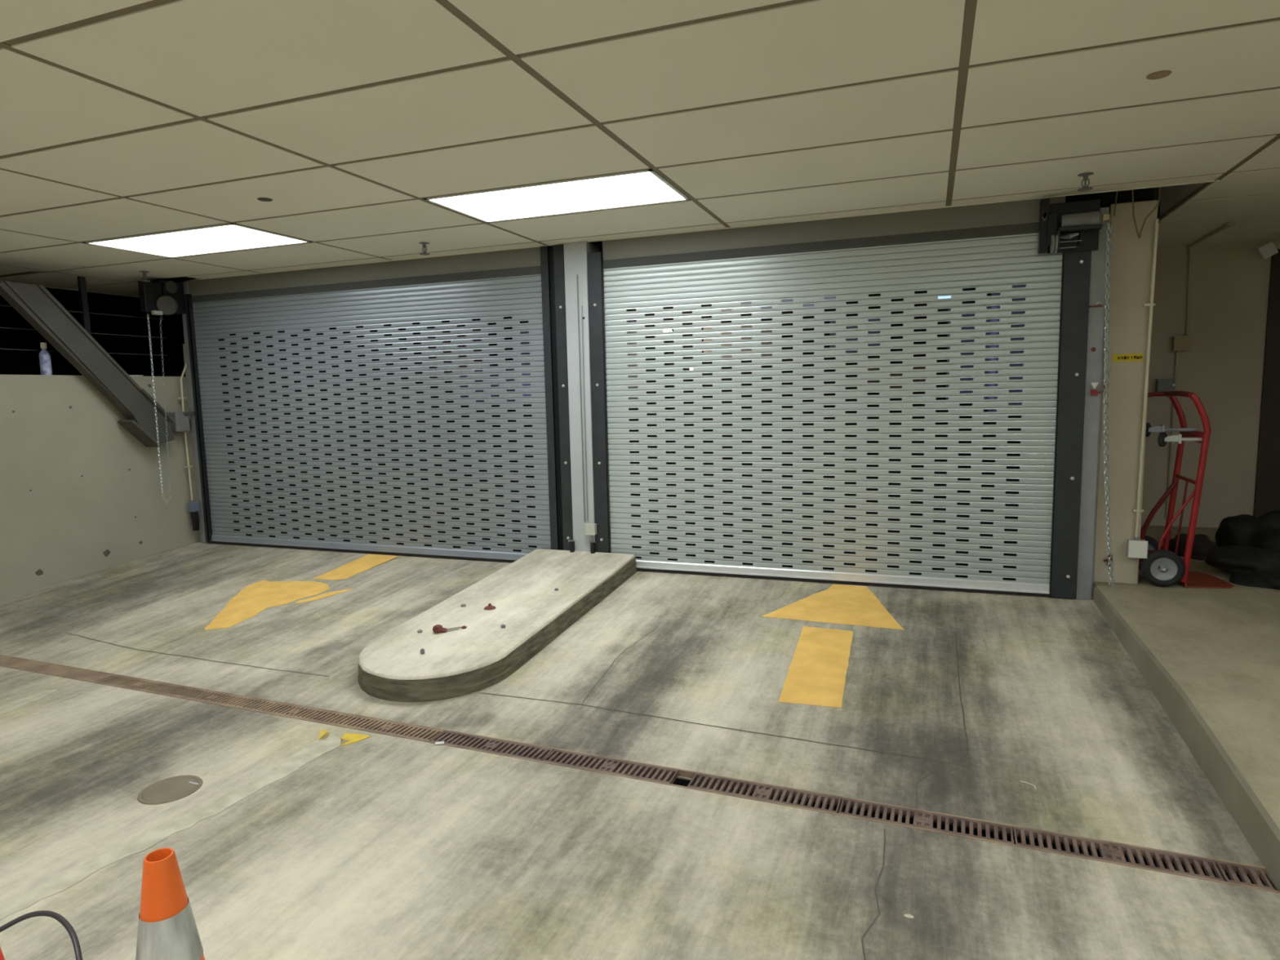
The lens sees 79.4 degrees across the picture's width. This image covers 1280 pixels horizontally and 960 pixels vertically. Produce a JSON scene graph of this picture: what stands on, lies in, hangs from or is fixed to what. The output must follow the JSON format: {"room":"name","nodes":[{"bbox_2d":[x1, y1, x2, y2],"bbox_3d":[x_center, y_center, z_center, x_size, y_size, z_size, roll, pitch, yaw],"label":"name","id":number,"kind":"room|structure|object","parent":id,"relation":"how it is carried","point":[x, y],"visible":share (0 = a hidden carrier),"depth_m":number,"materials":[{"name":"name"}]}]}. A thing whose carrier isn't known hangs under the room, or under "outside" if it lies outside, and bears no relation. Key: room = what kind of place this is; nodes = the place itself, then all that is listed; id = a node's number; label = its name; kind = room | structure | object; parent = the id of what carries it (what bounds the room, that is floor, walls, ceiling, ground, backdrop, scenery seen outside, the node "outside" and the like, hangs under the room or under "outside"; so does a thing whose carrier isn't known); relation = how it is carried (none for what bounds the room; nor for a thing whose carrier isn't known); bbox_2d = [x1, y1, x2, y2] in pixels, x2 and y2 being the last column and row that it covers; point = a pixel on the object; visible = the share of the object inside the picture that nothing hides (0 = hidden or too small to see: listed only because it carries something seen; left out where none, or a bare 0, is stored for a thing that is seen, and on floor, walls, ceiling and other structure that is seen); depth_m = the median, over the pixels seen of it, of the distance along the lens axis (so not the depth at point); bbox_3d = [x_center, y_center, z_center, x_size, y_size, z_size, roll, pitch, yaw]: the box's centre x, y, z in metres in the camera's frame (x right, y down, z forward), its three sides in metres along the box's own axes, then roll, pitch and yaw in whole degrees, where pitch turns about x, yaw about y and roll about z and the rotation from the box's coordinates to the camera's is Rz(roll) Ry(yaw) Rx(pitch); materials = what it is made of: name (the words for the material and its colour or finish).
{"room":"parking garage entrance","nodes":[
{"label":"parking garage entrance","id":0,"kind":"room"},
{"bbox_2d":[0,374,199,600],"bbox_3d":[-5.215,0.503,2.875,0.281,1.835,8.000,1,7,20],"label":"wall","id":1,"kind":"structure","parent":0,"point":[80,495],"depth_m":5.56,"materials":[{"name":"beige concrete"}]},
{"bbox_2d":[39,342,52,374],"bbox_3d":[-4.162,-0.847,5.389,0.066,0.228,0.066,1,7,20],"label":"bottle","id":2,"kind":"object","parent":1,"relation":"on","point":[45,362],"visible":0.96,"depth_m":5.37,"materials":[{"name":"white"}]},
{"bbox_2d":[0,275,167,355],"bbox_3d":[-4.481,-1.011,4.693,0.030,0.725,3.440,1,7,20],"label":"cable railing","id":3,"kind":"object","parent":1,"relation":"on","point":[82,285],"visible":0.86,"depth_m":5.68,"materials":[{"name":"black metal"}]},
{"bbox_2d":[0,280,174,447],"bbox_3d":[-3.937,-0.779,5.552,0.160,1.144,1.133,1,7,20],"label":"diagonal brace","id":4,"kind":"object","parent":1,"relation":"attached to","point":[35,304],"visible":0.98,"depth_m":5.51,"materials":[{"name":"paint"}]},
{"bbox_2d":[167,411,194,431],"bbox_3d":[-3.709,-0.472,6.233,0.115,0.160,0.160,1,7,20],"label":"box","id":5,"kind":"object","parent":1,"relation":"attached to","point":[181,423],"visible":0.93,"depth_m":6.18,"materials":[{"name":"paint"}]},
{"bbox_2d":[177,362,193,500],"bbox_3d":[-3.703,-0.396,6.308,0.048,1.133,0.087,1,7,20],"label":"conduit","id":6,"kind":"object","parent":1,"relation":"attached to","point":[182,397],"visible":0.91,"depth_m":6.31,"materials":[{"name":"beige metal"}]},
{"bbox_2d":[182,343,201,541],"bbox_3d":[-3.662,-0.176,6.455,0.110,1.900,0.100,1,7,20],"label":"wall","id":7,"kind":"structure","parent":0,"point":[184,346],"depth_m":6.40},
{"bbox_2d":[187,501,199,530],"bbox_3d":[-3.676,0.299,6.358,0.060,0.240,0.060,1,7,20],"label":"sensor box","id":8,"kind":"object","parent":7,"relation":"attached to","point":[193,506],"visible":1,"depth_m":6.34,"materials":[{"name":"blue"}]},
{"bbox_2d":[179,281,211,543],"bbox_3d":[-3.603,-0.512,6.365,0.081,2.185,0.170,1,7,20],"label":"door frame","id":9,"kind":"structure","parent":7,"relation":"attached to","point":[186,291],"depth_m":6.29,"materials":[{"name":"metal"}]},
{"bbox_2d":[184,244,573,562],"bbox_3d":[-2.042,-0.684,5.685,3.367,2.486,0.069,1,7,20],"label":"roller shutter","id":10,"kind":"object","parent":7,"relation":"attached to","point":[524,284],"visible":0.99,"depth_m":5.63,"materials":[{"name":"metal"}]},
{"bbox_2d":[186,246,540,296],"bbox_3d":[-2.141,-1.682,5.606,3.198,0.481,0.012,1,7,20],"label":"hood","id":11,"kind":"object","parent":10,"relation":"attached to","point":[524,259],"depth_m":5.54,"materials":[{"name":"grey metal"}]},
{"bbox_2d":[0,187,1155,535],"bbox_3d":[-1.559,-0.459,3.027,13.750,3.550,11.350,1,7,20],"label":"wall","id":12,"kind":"structure","parent":0,"point":[12,362],"depth_m":8.73,"materials":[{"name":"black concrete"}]},
{"bbox_2d":[137,280,186,315],"bbox_3d":[-3.730,-1.424,6.027,0.192,0.280,0.340,1,7,20],"label":"motor","id":13,"kind":"object","parent":12,"relation":"attached to","point":[157,297],"visible":0.98,"depth_m":5.97,"materials":[{"name":"black metal"}]},
{"bbox_2d":[146,314,171,504],"bbox_3d":[-3.691,-0.538,5.951,0.018,1.459,0.138,1,7,20],"label":"pull chain","id":14,"kind":"object","parent":13,"relation":"hanging from","point":[147,314],"visible":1,"depth_m":5.94,"materials":[{"name":"silver metal"}]},
{"bbox_2d":[44,180,1214,297],"bbox_3d":[-2.262,-1.137,1.782,8.105,0.034,8.400,1,7,20],"label":"trim","id":15,"kind":"structure","parent":12,"relation":"attached to","point":[1211,180],"depth_m":4.56,"materials":[{"name":"beige paint"}]},
{"bbox_2d":[1075,207,1110,599],"bbox_3d":[2.406,-0.370,4.113,0.083,2.073,0.125,1,7,20],"label":"door frame","id":16,"kind":"structure","parent":12,"relation":"attached to","point":[1096,321],"depth_m":4.06,"materials":[{"name":"metal"}]},
{"bbox_2d":[586,195,1091,599],"bbox_3d":[1.016,-0.621,4.547,2.835,2.486,0.069,1,7,20],"label":"roller shutter","id":17,"kind":"object","parent":16,"relation":"attached to","point":[989,247],"visible":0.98,"depth_m":4.49,"materials":[{"name":"grey metal"}]},
{"bbox_2d":[602,195,1065,260],"bbox_3d":[0.984,-1.618,4.444,2.612,0.481,0.012,1,7,20],"label":"hood","id":18,"kind":"object","parent":17,"relation":"attached to","point":[1021,214],"depth_m":4.41,"materials":[{"name":"grey metal"}]},
{"bbox_2d":[1038,198,1109,254],"bbox_3d":[2.208,-1.303,3.920,0.305,0.280,0.130,1,7,20],"label":"motor","id":19,"kind":"object","parent":17,"relation":"attached to","point":[1072,226],"visible":1,"depth_m":3.94,"materials":[{"name":"black metal"}]},
{"bbox_2d":[1103,216,1114,588],"bbox_3d":[2.434,-0.380,3.991,0.114,1.917,0.044,1,7,16],"label":"pull chain","id":20,"kind":"object","parent":19,"relation":"hanging from","point":[1106,450],"visible":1,"depth_m":4.00,"materials":[{"name":"silver metal"}]},
{"bbox_2d":[1088,301,1102,306],"bbox_3d":[2.358,-0.908,3.980,0.060,0.025,0.035,1,7,20],"label":"bracket","id":21,"kind":"object","parent":12,"relation":"attached to","point":[1099,302],"visible":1,"depth_m":3.98,"materials":[{"name":"silver metal"}]},
{"bbox_2d":[1090,382,1105,395],"bbox_3d":[2.390,-0.475,4.021,0.067,0.067,0.034,1,7,20],"label":"padlock","id":22,"kind":"object","parent":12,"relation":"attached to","point":[1093,392],"visible":1,"depth_m":4.02,"materials":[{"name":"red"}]},
{"bbox_2d":[1159,179,1219,221],"bbox_3d":[2.986,-1.769,4.192,0.014,0.511,0.995,1,7,20],"label":"trim","id":23,"kind":"structure","parent":12,"relation":"attached to","point":[1171,196],"depth_m":4.38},
{"bbox_2d":[1255,241,1278,260],"bbox_3d":[4.315,-1.577,5.329,0.115,0.115,0.163,1,7,20],"label":"security light","id":24,"kind":"object","parent":12,"relation":"attached to","point":[1268,250],"visible":1,"depth_m":5.26,"materials":[{"name":"white plastic"}]},
{"bbox_2d":[0,541,1279,959],"bbox_3d":[-2.145,1.180,1.808,7.045,0.329,8.000,1,7,20],"label":"floor","id":25,"kind":"structure","parent":0,"point":[379,846],"depth_m":2.55,"materials":[{"name":"concrete"}]},
{"bbox_2d":[0,946,4,959],"bbox_3d":[-1.030,0.957,1.229,0.210,0.465,0.210,1,7,20],"label":"traffic cone","id":26,"kind":"object","parent":25,"relation":"on","point":[2,957],"visible":1,"depth_m":1.22,"materials":[{"name":"red plastic"}]},
{"bbox_2d":[0,688,58,715],"bbox_3d":[-2.866,1.026,3.174,0.131,0.003,0.892,2,7,23],"label":"painted line","id":27,"kind":"object","parent":25,"relation":"on","point":[7,708],"visible":1,"depth_m":3.45,"materials":[{"name":"white paint"}]},
{"bbox_2d":[0,910,82,959],"bbox_3d":[-1.321,1.008,1.389,0.662,0.343,0.231,-1,7,2],"label":"cable","id":28,"kind":"object","parent":25,"relation":"on","point":[59,917],"visible":1,"depth_m":1.46,"materials":[{"name":"grey plastic"}]},
{"bbox_2d":[135,847,204,959],"bbox_3d":[-0.888,0.927,1.457,0.300,0.465,0.300,1,7,20],"label":"traffic cone","id":29,"kind":"object","parent":25,"relation":"on","point":[167,930],"visible":1,"depth_m":1.41,"materials":[{"name":"orange plastic"}]},
{"bbox_2d":[137,774,203,804],"bbox_3d":[-1.594,1.052,2.617,0.192,0.010,0.192,1,7,20],"label":"cover","id":30,"kind":"object","parent":25,"relation":"on","point":[173,788],"visible":1,"depth_m":2.61,"materials":[{"name":"brown metal"}]},
{"bbox_2d":[0,732,350,919],"bbox_3d":[-1.444,1.071,2.399,0.148,0.003,1.338,2,7,24],"label":"painted line","id":31,"kind":"object","parent":25,"relation":"on","point":[319,747],"visible":1,"depth_m":2.38,"materials":[{"name":"white paint"}]},
{"bbox_2d":[204,554,398,630],"bbox_3d":[-2.223,0.700,5.055,0.790,0.111,1.540,1,7,20],"label":"painted arrow","id":32,"kind":"object","parent":25,"relation":"on","point":[254,598],"depth_m":4.93,"materials":[{"name":"yellow paint"}]},
{"bbox_2d":[317,728,369,746],"bbox_3d":[-1.170,0.998,2.981,0.232,0.003,0.104,1,7,20],"label":"paint patch","id":33,"kind":"object","parent":25,"relation":"on","point":[353,738],"visible":1,"depth_m":2.98,"materials":[{"name":"yellow paint"}]},
{"bbox_2d":[357,548,636,702],"bbox_3d":[-0.718,0.735,4.241,0.757,0.281,2.029,1,7,20],"label":"traffic island","id":34,"kind":"object","parent":25,"relation":"on","point":[392,667],"visible":0.93,"depth_m":3.85,"materials":[{"name":"concrete"}]},
{"bbox_2d":[420,648,424,653],"bbox_3d":[-0.996,0.784,3.527,0.018,0.022,0.018,5,9,43],"label":"bolt","id":35,"kind":"object","parent":34,"relation":"on","point":[422,651],"visible":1,"depth_m":3.52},
{"bbox_2d":[432,624,466,633],"bbox_3d":[-0.939,0.729,3.803,0.165,0.036,0.052,-3,7,-13],"label":"bolt","id":36,"kind":"object","parent":34,"relation":"on","point":[437,628],"visible":1,"depth_m":3.78,"materials":[{"name":"metal"}]},
{"bbox_2d":[483,603,496,609],"bbox_3d":[-0.800,0.671,4.108,0.068,0.027,0.068,1,7,20],"label":"bolt","id":37,"kind":"object","parent":34,"relation":"on","point":[489,606],"visible":1,"depth_m":4.09,"materials":[{"name":"red metal"}]},
{"bbox_2d":[563,240,599,551],"bbox_3d":[-0.358,-0.474,5.160,0.161,2.143,0.221,1,7,20],"label":"column","id":38,"kind":"structure","parent":25,"relation":"on","point":[575,253],"depth_m":5.04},
{"bbox_2d":[568,539,575,552],"bbox_3d":[-0.458,0.469,5.174,0.046,0.137,0.030,1,7,20],"label":"sensor","id":39,"kind":"object","parent":38,"relation":"attached to","point":[571,542],"visible":0.88,"depth_m":5.16,"materials":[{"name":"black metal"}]},
{"bbox_2d":[576,275,585,521],"bbox_3d":[-0.386,-0.520,5.046,0.009,1.609,0.010,1,7,20],"label":"conduit","id":40,"kind":"object","parent":38,"relation":"attached to","point":[576,275],"visible":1,"depth_m":5.04,"materials":[{"name":"grey metal"}]},
{"bbox_2d":[581,305,588,520],"bbox_3d":[-0.362,-0.427,5.048,0.012,1.403,0.009,1,7,20],"label":"conduit","id":41,"kind":"object","parent":38,"relation":"attached to","point":[581,305],"visible":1,"depth_m":5.04,"materials":[{"name":"metal"}]},
{"bbox_2d":[584,523,596,542],"bbox_3d":[-0.324,0.392,5.113,0.074,0.210,0.040,1,7,20],"label":"junction box","id":42,"kind":"object","parent":38,"relation":"attached to","point":[590,529],"visible":1,"depth_m":5.09,"materials":[{"name":"grey"}]},
{"bbox_2d":[588,540,595,553],"bbox_3d":[-0.317,0.472,5.121,0.046,0.137,0.030,1,7,20],"label":"sensor","id":43,"kind":"object","parent":38,"relation":"attached to","point":[593,544],"visible":0.83,"depth_m":5.10,"materials":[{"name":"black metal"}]},
{"bbox_2d":[0,654,1279,893],"bbox_3d":[-1.422,0.990,3.239,6.603,0.083,0.112,1,7,22],"label":"drain","id":44,"kind":"object","parent":25,"relation":"in","point":[685,773],"depth_m":2.51,"materials":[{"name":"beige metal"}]},
{"bbox_2d":[0,655,50,670],"bbox_3d":[-3.260,0.954,3.998,0.483,0.019,0.096,1,7,22],"label":"drain cover","id":45,"kind":"object","parent":44,"relation":"in","point":[22,664],"visible":0.74,"depth_m":3.97,"materials":[{"name":"beige metal"}]},
{"bbox_2d":[31,664,114,681],"bbox_3d":[-2.810,0.962,3.812,0.483,0.019,0.096,1,7,22],"label":"drain cover","id":46,"kind":"object","parent":44,"relation":"in","point":[60,670],"visible":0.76,"depth_m":3.81,"materials":[{"name":"beige metal"}]},
{"bbox_2d":[435,741,444,744],"bbox_3d":[-0.754,0.991,2.904,0.032,0.003,0.018,-2,7,-8],"label":"paper scrap","id":47,"kind":"object","parent":44,"relation":"on","point":[440,742],"visible":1,"depth_m":2.90,"materials":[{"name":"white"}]},
{"bbox_2d":[677,775,692,780],"bbox_3d":[0.153,1.012,2.618,0.050,0.006,0.006,2,7,24],"label":"pin","id":48,"kind":"object","parent":44,"relation":"in","point":[678,776],"visible":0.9,"depth_m":2.62,"materials":[{"name":"metal"}]},
{"bbox_2d":[762,584,904,707],"bbox_3d":[0.930,0.761,3.833,0.723,0.093,1.617,1,7,20],"label":"painted arrow","id":49,"kind":"object","parent":25,"relation":"on","point":[819,665],"depth_m":3.77,"materials":[{"name":"yellow paint"}]},
{"bbox_2d":[903,914,914,918],"bbox_3d":[0.657,1.065,1.884,0.024,0.003,0.012,1,7,20],"label":"leaf","id":50,"kind":"object","parent":25,"relation":"on","point":[904,915],"visible":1,"depth_m":1.88,"materials":[{"name":"beige plant"}]},
{"bbox_2d":[1019,780,1036,790],"bbox_3d":[1.241,0.971,2.452,0.019,0.004,0.064,-4,7,-22],"label":"thread","id":51,"kind":"object","parent":25,"relation":"on","point":[1020,780],"visible":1,"depth_m":2.46,"materials":[{"name":"grey fabric"}]},
{"bbox_2d":[0,0,1279,297],"bbox_3d":[0.297,-1.171,1.647,12.964,0.012,10.334,1,7,20],"label":"ceiling","id":52,"kind":"structure","parent":0,"point":[200,58],"depth_m":2.69,"materials":[{"name":"beige paint"}]},
{"bbox_2d":[138,271,150,281],"bbox_3d":[-3.664,-1.508,5.702,0.068,0.072,0.068,1,7,20],"label":"sprinkler head","id":53,"kind":"object","parent":52,"relation":"attached to","point":[143,272],"visible":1,"depth_m":5.69},
{"bbox_2d":[83,222,311,257],"bbox_3d":[-2.690,-1.487,4.693,1.190,0.082,0.581,1,7,20],"label":"ceiling light","id":54,"kind":"object","parent":52,"relation":"attached to","point":[224,237],"visible":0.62,"depth_m":4.68,"materials":[{"name":"white plastic"}]},
{"bbox_2d":[257,197,272,201],"bbox_3d":[-1.811,-1.355,3.720,0.068,0.006,0.068,1,7,20],"label":"cap","id":55,"kind":"object","parent":52,"relation":"attached to","point":[264,199],"visible":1,"depth_m":3.71,"materials":[{"name":"paint"}]},
{"bbox_2d":[418,241,430,255],"bbox_3d":[-1.361,-1.463,4.866,0.068,0.072,0.068,1,7,20],"label":"sprinkler head","id":56,"kind":"object","parent":52,"relation":"attached to","point":[424,243],"visible":1,"depth_m":4.86},
{"bbox_2d":[423,168,690,222],"bbox_3d":[-0.405,-1.440,3.843,1.190,0.082,0.581,1,7,20],"label":"ceiling light","id":57,"kind":"object","parent":52,"relation":"attached to","point":[643,187],"visible":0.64,"depth_m":3.83,"materials":[{"name":"white plastic"}]},
{"bbox_2d":[0,0,1279,296],"bbox_3d":[-0.298,-1.175,1.754,11.774,0.018,10.176,1,7,20],"label":"grid","id":58,"kind":"object","parent":52,"relation":"attached to","point":[970,9],"visible":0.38,"depth_m":2.67,"materials":[{"name":"black metal"}]},
{"bbox_2d":[1077,172,1093,191],"bbox_3d":[2.080,-1.393,3.597,0.068,0.072,0.068,1,7,20],"label":"sprinkler head","id":59,"kind":"object","parent":52,"relation":"attached to","point":[1085,175],"visible":1,"depth_m":3.59},
{"bbox_2d":[1146,70,1171,79],"bbox_3d":[1.645,-1.284,2.443,0.068,0.006,0.068,1,7,20],"label":"cap","id":60,"kind":"object","parent":52,"relation":"attached to","point":[1159,74],"visible":1,"depth_m":2.44,"materials":[{"name":"beige metal"}]},
{"bbox_2d":[1093,200,1158,583],"bbox_3d":[2.926,-0.485,5.031,0.213,2.150,1.990,1,7,20],"label":"wall pier","id":61,"kind":"object","parent":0,"point":[1131,273],"visible":0.28,"depth_m":4.09,"materials":[{"name":"beige paint"}]},
{"bbox_2d":[1103,554,1112,565],"bbox_3d":[2.552,0.439,4.202,0.043,0.060,0.024,1,7,20],"label":"bracket","id":62,"kind":"object","parent":61,"relation":"attached to","point":[1111,558],"depth_m":4.20,"materials":[{"name":"metal"}]},
{"bbox_2d":[1113,191,1117,215],"bbox_3d":[2.457,-1.500,3.969,0.035,0.271,0.006,-4,7,-24],"label":"loose wire","id":63,"kind":"object","parent":61,"relation":"attached to","point":[1116,191],"visible":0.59,"depth_m":3.97,"materials":[{"name":"brown"}]},
{"bbox_2d":[1111,353,1143,361],"bbox_3d":[2.576,-0.646,4.069,0.140,0.040,0.005,1,7,20],"label":"label strip","id":64,"kind":"object","parent":61,"relation":"attached to","point":[1130,357],"visible":1,"depth_m":4.07,"materials":[{"name":"yellow"}]},
{"bbox_2d":[1131,189,1139,238],"bbox_3d":[2.534,-1.460,3.929,0.050,0.446,0.017,1,7,20],"label":"loose wire","id":65,"kind":"object","parent":61,"relation":"hanging from","point":[1135,222],"visible":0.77,"depth_m":3.95,"materials":[{"name":"brown"}]},
{"bbox_2d":[1126,537,1147,558],"bbox_3d":[2.665,0.361,4.133,0.088,0.108,0.055,1,7,20],"label":"outlet box","id":66,"kind":"object","parent":61,"relation":"attached to","point":[1136,548],"visible":1,"depth_m":4.11,"materials":[{"name":"grey"}]},
{"bbox_2d":[1132,218,1159,537],"bbox_3d":[2.653,-0.510,4.048,0.050,1.665,0.024,1,7,20],"label":"conduit","id":67,"kind":"object","parent":61,"relation":"attached to","point":[1151,304],"visible":1,"depth_m":4.03,"materials":[{"name":"beige metal"}]},
{"bbox_2d":[1139,186,1161,236],"bbox_3d":[2.596,-1.411,3.909,0.092,0.340,0.014,0,7,13],"label":"loose wire","id":68,"kind":"object","parent":61,"relation":"attached to","point":[1154,208],"visible":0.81,"depth_m":3.91,"materials":[{"name":"brown"}]},
{"bbox_2d":[1092,524,1279,890],"bbox_3d":[3.018,1.198,0.930,3.345,0.537,9.960,1,7,20],"label":"raised curb","id":69,"kind":"structure","parent":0,"point":[1210,657],"depth_m":2.93,"materials":[{"name":"concrete"}]},
{"bbox_2d":[1138,391,1234,588],"bbox_3d":[2.957,0.034,4.194,0.450,1.035,0.479,1,7,20],"label":"hand truck","id":70,"kind":"object","parent":69,"relation":"on","point":[1162,567],"visible":0.8,"depth_m":4.09,"materials":[{"name":"red metal"}]},
{"bbox_2d":[1168,533,1218,560],"bbox_3d":[3.441,0.403,4.807,0.237,0.142,0.324,-3,7,-14],"label":"cloth bundle","id":71,"kind":"object","parent":69,"relation":"on","point":[1202,544],"visible":0.64,"depth_m":4.72,"materials":[{"name":"black fabric"}]},
{"bbox_2d":[1204,546,1279,590],"bbox_3d":[3.459,0.461,4.135,0.542,0.178,0.644,-3,7,-18],"label":"plastic bag","id":72,"kind":"object","parent":69,"relation":"on","point":[1251,566],"visible":1,"depth_m":4.15,"materials":[{"name":"black plastic"}]},
{"bbox_2d":[1215,510,1279,549],"bbox_3d":[3.813,0.326,4.705,0.452,0.301,0.509,-3,7,-17],"label":"plastic bag","id":73,"kind":"object","parent":69,"relation":"on","point":[1263,531],"visible":0.65,"depth_m":4.62,"materials":[{"name":"black plastic"}]},
{"bbox_2d":[1141,186,1279,528],"bbox_3d":[4.897,-0.897,5.392,3.215,3.200,0.150,1,7,20],"label":"wall","id":74,"kind":"structure","parent":0,"point":[1224,366],"depth_m":5.61,"materials":[{"name":"beige paint"}]},
{"bbox_2d":[1155,378,1175,391],"bbox_3d":[3.871,-0.691,5.677,0.110,0.110,0.072,1,7,20],"label":"switch box","id":75,"kind":"object","parent":74,"relation":"attached to","point":[1162,384],"visible":0.73,"depth_m":5.66,"materials":[{"name":"silver metal"}]},
{"bbox_2d":[1171,335,1192,351],"bbox_3d":[3.947,-0.995,5.614,0.109,0.108,0.065,1,7,20],"label":"wall box","id":76,"kind":"object","parent":74,"relation":"attached to","point":[1180,343],"visible":1,"depth_m":5.59,"materials":[{"name":"beige metal"}]},
{"bbox_2d":[1165,221,1235,518],"bbox_3d":[3.822,-0.654,5.273,0.083,1.993,0.868,1,7,20],"label":"conduit","id":77,"kind":"object","parent":74,"relation":"attached to","point":[1233,223],"visible":0.9,"depth_m":5.60,"materials":[{"name":"beige metal"}]},
{"bbox_2d":[1253,248,1279,517],"bbox_3d":[4.939,-0.546,5.306,1.065,2.120,0.060,1,7,20],"label":"door","id":78,"kind":"structure","parent":74,"relation":"in","point":[1267,490],"depth_m":5.49,"materials":[{"name":"metal"}]},
{"label":"outside","id":79,"kind":"structure","parent":0,"visible":0},
{"bbox_2d":[269,456,1019,580],"bbox_3d":[1.883,-0.362,13.648,26.000,0.070,17.210,1,7,20],"label":"ground","id":80,"kind":"structure","parent":79,"point":[479,460],"depth_m":7.32,"materials":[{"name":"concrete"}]},
{"bbox_2d":[663,328,671,464],"bbox_3d":[0.453,-1.368,12.561,0.180,2.238,0.180,1,7,20],"label":"street lamp","id":81,"kind":"object","parent":80,"relation":"on","point":[669,330],"visible":0.07,"depth_m":12.53,"materials":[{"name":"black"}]},
{"bbox_2d":[688,368,694,458],"bbox_3d":[0.841,-1.033,12.457,0.074,1.579,0.074,5,9,43],"label":"street lamp","id":82,"kind":"object","parent":80,"relation":"on","point":[690,391],"visible":0.16,"depth_m":12.42,"materials":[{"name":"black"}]},
{"bbox_2d":[419,287,1021,462],"bbox_3d":[1.703,-3.860,12.969,26.000,7.100,0.200,1,7,20],"label":"wall","id":83,"kind":"structure","parent":80,"relation":"on","point":[963,289],"depth_m":12.82,"materials":[{"name":"black"}]},
{"bbox_2d":[426,325,482,381],"bbox_3d":[-3.604,-2.455,15.000,1.384,1.038,0.040,1,7,20],"label":"window","id":84,"kind":"structure","parent":83,"relation":"in","point":[473,330],"depth_m":14.98,"materials":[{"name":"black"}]},
{"bbox_2d":[459,365,531,402],"bbox_3d":[-2.577,-1.832,14.692,2.077,0.692,0.040,1,7,20],"label":"window","id":85,"kind":"structure","parent":83,"relation":"in","point":[523,374],"depth_m":14.74,"materials":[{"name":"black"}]},
{"bbox_2d":[511,320,638,399],"bbox_3d":[-1.165,-2.147,14.125,2.596,1.384,0.040,1,7,20],"label":"window","id":86,"kind":"structure","parent":83,"relation":"in","point":[521,332],"depth_m":13.77,"materials":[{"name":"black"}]},
{"bbox_2d":[703,324,772,357],"bbox_3d":[1.667,-2.346,13.039,1.212,0.519,0.040,1,7,20],"label":"window","id":87,"kind":"structure","parent":83,"relation":"in","point":[748,326],"depth_m":13.00,"materials":[{"name":"white"}]},
{"bbox_2d":[720,296,835,311],"bbox_3d":[2.263,-2.892,12.749,2.077,0.173,0.040,1,7,20],"label":"window","id":88,"kind":"structure","parent":83,"relation":"in","point":[830,297],"depth_m":12.69,"materials":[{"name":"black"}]},
{"bbox_2d":[830,318,879,352],"bbox_3d":[3.491,-2.308,12.361,0.865,0.519,0.040,1,7,20],"label":"window","id":89,"kind":"structure","parent":83,"relation":"in","point":[876,319],"depth_m":12.36,"materials":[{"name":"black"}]},
{"bbox_2d":[867,366,925,388],"bbox_3d":[4.034,-1.610,12.243,1.038,0.433,0.040,1,7,20],"label":"window","id":90,"kind":"structure","parent":83,"relation":"in","point":[914,367],"depth_m":12.22,"materials":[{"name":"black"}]},
{"bbox_2d":[937,295,951,298],"bbox_3d":[4.740,-2.815,11.831,0.381,0.208,0.040,1,7,20],"label":"window","id":91,"kind":"structure","parent":83,"relation":"in","point":[946,296],"depth_m":11.83,"materials":[{"name":"white"}]},
{"bbox_2d":[946,306,997,399],"bbox_3d":[5.080,-1.932,11.812,0.692,1.384,0.040,1,7,20],"label":"window","id":92,"kind":"structure","parent":83,"relation":"in","point":[987,308],"depth_m":11.78,"materials":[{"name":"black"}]},
{"bbox_2d":[987,284,1026,416],"bbox_3d":[5.679,-2.349,11.536,0.779,2.769,0.040,1,7,20],"label":"window","id":93,"kind":"structure","parent":83,"relation":"in","point":[1014,286],"depth_m":11.59,"materials":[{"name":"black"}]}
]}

